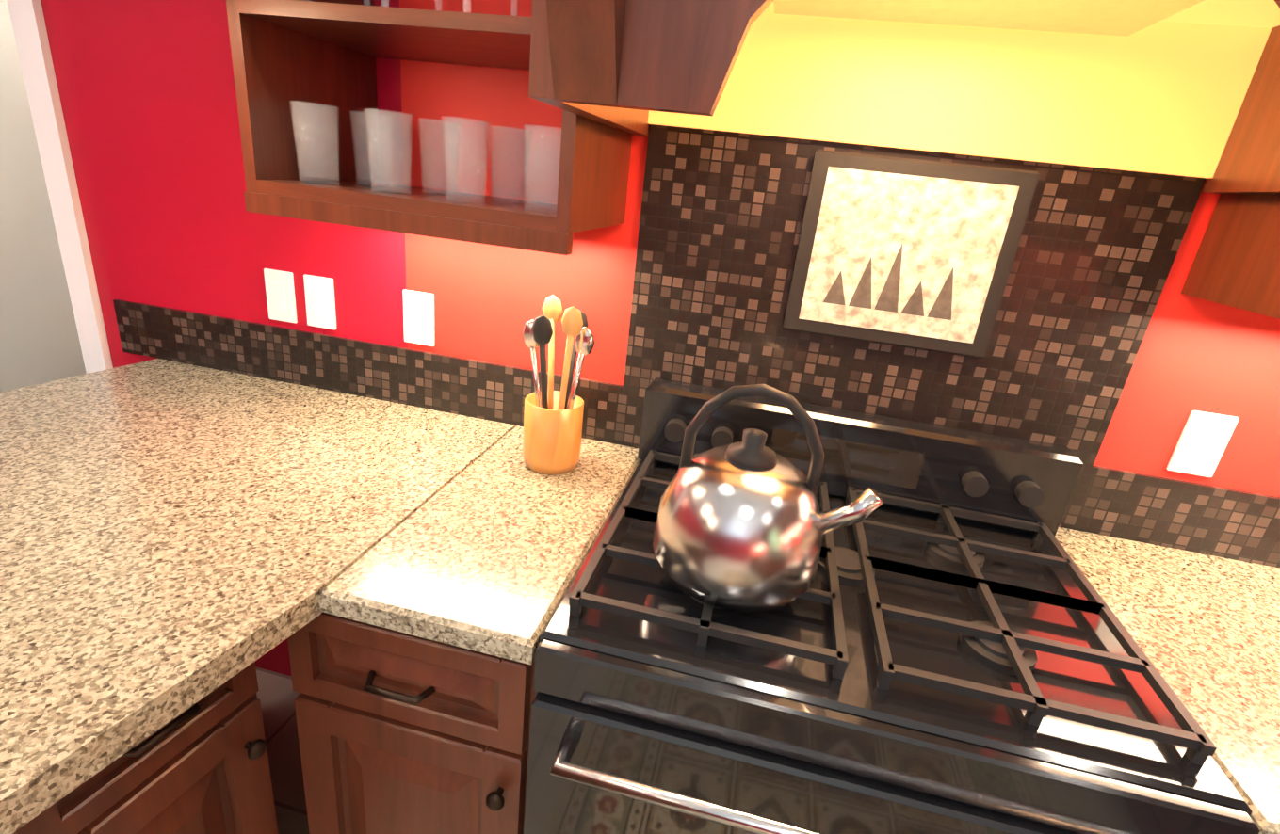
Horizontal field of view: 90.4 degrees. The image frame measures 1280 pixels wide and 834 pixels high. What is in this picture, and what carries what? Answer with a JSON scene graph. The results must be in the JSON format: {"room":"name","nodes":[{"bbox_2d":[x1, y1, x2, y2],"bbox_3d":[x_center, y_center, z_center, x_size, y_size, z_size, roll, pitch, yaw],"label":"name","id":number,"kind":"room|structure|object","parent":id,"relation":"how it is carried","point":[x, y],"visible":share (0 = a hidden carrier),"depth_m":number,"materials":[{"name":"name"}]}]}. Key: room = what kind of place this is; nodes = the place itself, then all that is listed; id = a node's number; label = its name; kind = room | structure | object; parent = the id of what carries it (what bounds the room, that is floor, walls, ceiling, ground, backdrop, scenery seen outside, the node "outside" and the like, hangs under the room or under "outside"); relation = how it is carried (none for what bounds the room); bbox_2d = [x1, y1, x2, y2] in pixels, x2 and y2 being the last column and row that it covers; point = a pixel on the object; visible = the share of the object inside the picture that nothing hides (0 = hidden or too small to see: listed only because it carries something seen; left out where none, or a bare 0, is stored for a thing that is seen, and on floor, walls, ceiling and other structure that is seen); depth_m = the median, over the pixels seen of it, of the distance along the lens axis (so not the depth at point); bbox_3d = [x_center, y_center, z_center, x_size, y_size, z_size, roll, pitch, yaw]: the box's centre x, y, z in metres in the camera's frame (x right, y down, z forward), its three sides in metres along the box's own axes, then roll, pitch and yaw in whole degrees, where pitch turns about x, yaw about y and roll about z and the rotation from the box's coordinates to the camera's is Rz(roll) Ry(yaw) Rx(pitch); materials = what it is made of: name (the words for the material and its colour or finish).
{"room":"kitchen","nodes":[
{"label":"kitchen","id":0,"kind":"room"},
{"bbox_2d":[0,0,86,392],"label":"door","id":1,"kind":"structure","parent":0,"point":[40,342],"depth_m":2.26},
{"bbox_2d":[255,666,309,833],"bbox_3d":[-0.278,1.967,-1.079,3.330,0.050,6.080,10,21,10],"label":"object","id":2,"kind":"structure","parent":0,"point":[276,695],"depth_m":1.62,"materials":[{"name":"brown wood"}]},
{"bbox_2d":[12,662,278,833],"bbox_3d":[-1.073,0.691,0.739,0.914,0.875,1.746,10,21,10],"label":"base cabinet","id":3,"kind":"object","parent":2,"relation":"on","point":[202,767],"visible":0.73,"depth_m":0.83,"materials":[{"name":"brown wood"}]},
{"bbox_2d":[0,358,515,833],"bbox_3d":[-1.065,0.261,0.576,1.169,0.039,2.025,10,21,10],"label":"countertop","id":4,"kind":"structure","parent":3,"relation":"on","point":[177,540],"depth_m":0.91,"materials":[{"name":"stone"}]},
{"bbox_2d":[287,613,534,833],"bbox_3d":[0.632,0.748,1.091,2.277,0.875,0.651,10,21,10],"label":"base cabinet","id":5,"kind":"object","parent":2,"relation":"on","point":[398,733],"visible":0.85,"depth_m":0.89,"materials":[{"name":"brown wood"}]},
{"bbox_2d":[317,425,1279,833],"bbox_3d":[0.720,0.327,0.929,2.197,0.039,0.637,10,21,10],"label":"countertop","id":6,"kind":"structure","parent":5,"relation":"on","point":[487,550],"depth_m":0.93,"materials":[{"name":"stone"}]},
{"bbox_2d":[521,294,594,474],"bbox_3d":[-0.156,-0.058,1.177,0.135,0.318,0.110,10,21,10],"label":"utensil crock","id":7,"kind":"object","parent":6,"relation":"on","point":[553,420],"visible":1,"depth_m":1.16,"materials":[{"name":"ceramic"}]},
{"bbox_2d":[523,377,1260,833],"bbox_3d":[0.269,0.598,1.089,0.772,1.080,0.692,10,21,10],"label":"range","id":8,"kind":"object","parent":2,"relation":"on","point":[944,643],"visible":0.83,"depth_m":0.78,"materials":[{"name":"metal"}]},
{"bbox_2d":[652,384,884,612],"bbox_3d":[0.173,0.090,0.847,0.292,0.273,0.230,10,21,10],"label":"kettle","id":9,"kind":"object","parent":8,"relation":"on","point":[744,526],"visible":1,"depth_m":0.80,"materials":[{"name":"metal"}]},
{"bbox_2d":[40,0,1279,677],"bbox_3d":[-0.902,-0.414,1.468,6.230,2.450,0.120,10,21,10],"label":"wall","id":10,"kind":"structure","parent":0,"point":[148,102],"depth_m":1.31,"materials":[{"name":"red paint"}]},
{"bbox_2d":[6,0,113,373],"bbox_3d":[-1.819,-0.407,1.684,1.070,2.095,0.148,10,21,10],"label":"trim","id":11,"kind":"structure","parent":10,"relation":"attached to","point":[32,43],"depth_m":1.44,"materials":[{"name":"white wood"}]},
{"bbox_2d":[263,268,297,324],"label":"outlet plates","id":12,"kind":"object","parent":10,"relation":"attached to","point":[280,289],"depth_m":1.42,"materials":[{"name":"white plastic"}]},
{"bbox_2d":[303,274,336,330],"label":"outlet plates","id":13,"kind":"object","parent":10,"relation":"attached to","point":[319,291],"depth_m":1.41,"materials":[{"name":"white plastic"}]},
{"bbox_2d":[403,289,434,346],"label":"outlet plates","id":14,"kind":"object","parent":10,"relation":"attached to","point":[418,307],"depth_m":1.36,"materials":[{"name":"white plastic"}]},
{"bbox_2d":[113,124,1279,567],"bbox_3d":[0.329,-0.267,1.154,3.217,0.824,0.011,10,21,10],"label":"mosaic","id":15,"kind":"object","parent":10,"relation":"attached to","point":[721,218],"visible":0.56,"depth_m":1.16},
{"bbox_2d":[783,149,1039,358],"bbox_3d":[0.453,-0.279,1.102,0.350,0.310,0.022,10,21,10],"label":"picture frame","id":16,"kind":"object","parent":15,"relation":"attached to","point":[911,253],"visible":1,"depth_m":1.09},
{"bbox_2d":[1166,410,1238,477],"label":"outlet plates","id":17,"kind":"object","parent":10,"relation":"attached to","point":[1202,443],"depth_m":1.11,"materials":[{"name":"white plastic"}]},
{"bbox_3d":[-1.166,-1.092,-0.436,6.330,0.100,9.060,10,21,10],"label":"ceiling","id":18,"kind":"structure","parent":0,"visible":0},
{"bbox_2d":[226,0,1279,319],"bbox_3d":[0.210,-0.042,-1.072,2.635,1.113,4.303,10,21,10],"label":"upper cabinet","id":19,"kind":"object","parent":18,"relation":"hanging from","point":[1179,87],"visible":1,"depth_m":0.96,"materials":[{"name":"brown wood"}]},
{"bbox_2d":[226,0,673,256],"bbox_3d":[-0.316,-0.727,0.943,0.588,0.855,0.380,10,21,10],"label":"shelf","id":20,"kind":"object","parent":19,"relation":"attached to","point":[305,74],"depth_m":0.98,"materials":[{"name":"brown wood"}]},
{"bbox_2d":[1180,0,1279,319],"bbox_3d":[1.100,-0.474,0.695,0.433,0.855,0.380,10,21,10],"label":"shelf","id":21,"kind":"object","parent":19,"relation":"attached to","point":[1236,264],"depth_m":0.93,"materials":[{"name":"brown wood"}]}
]}

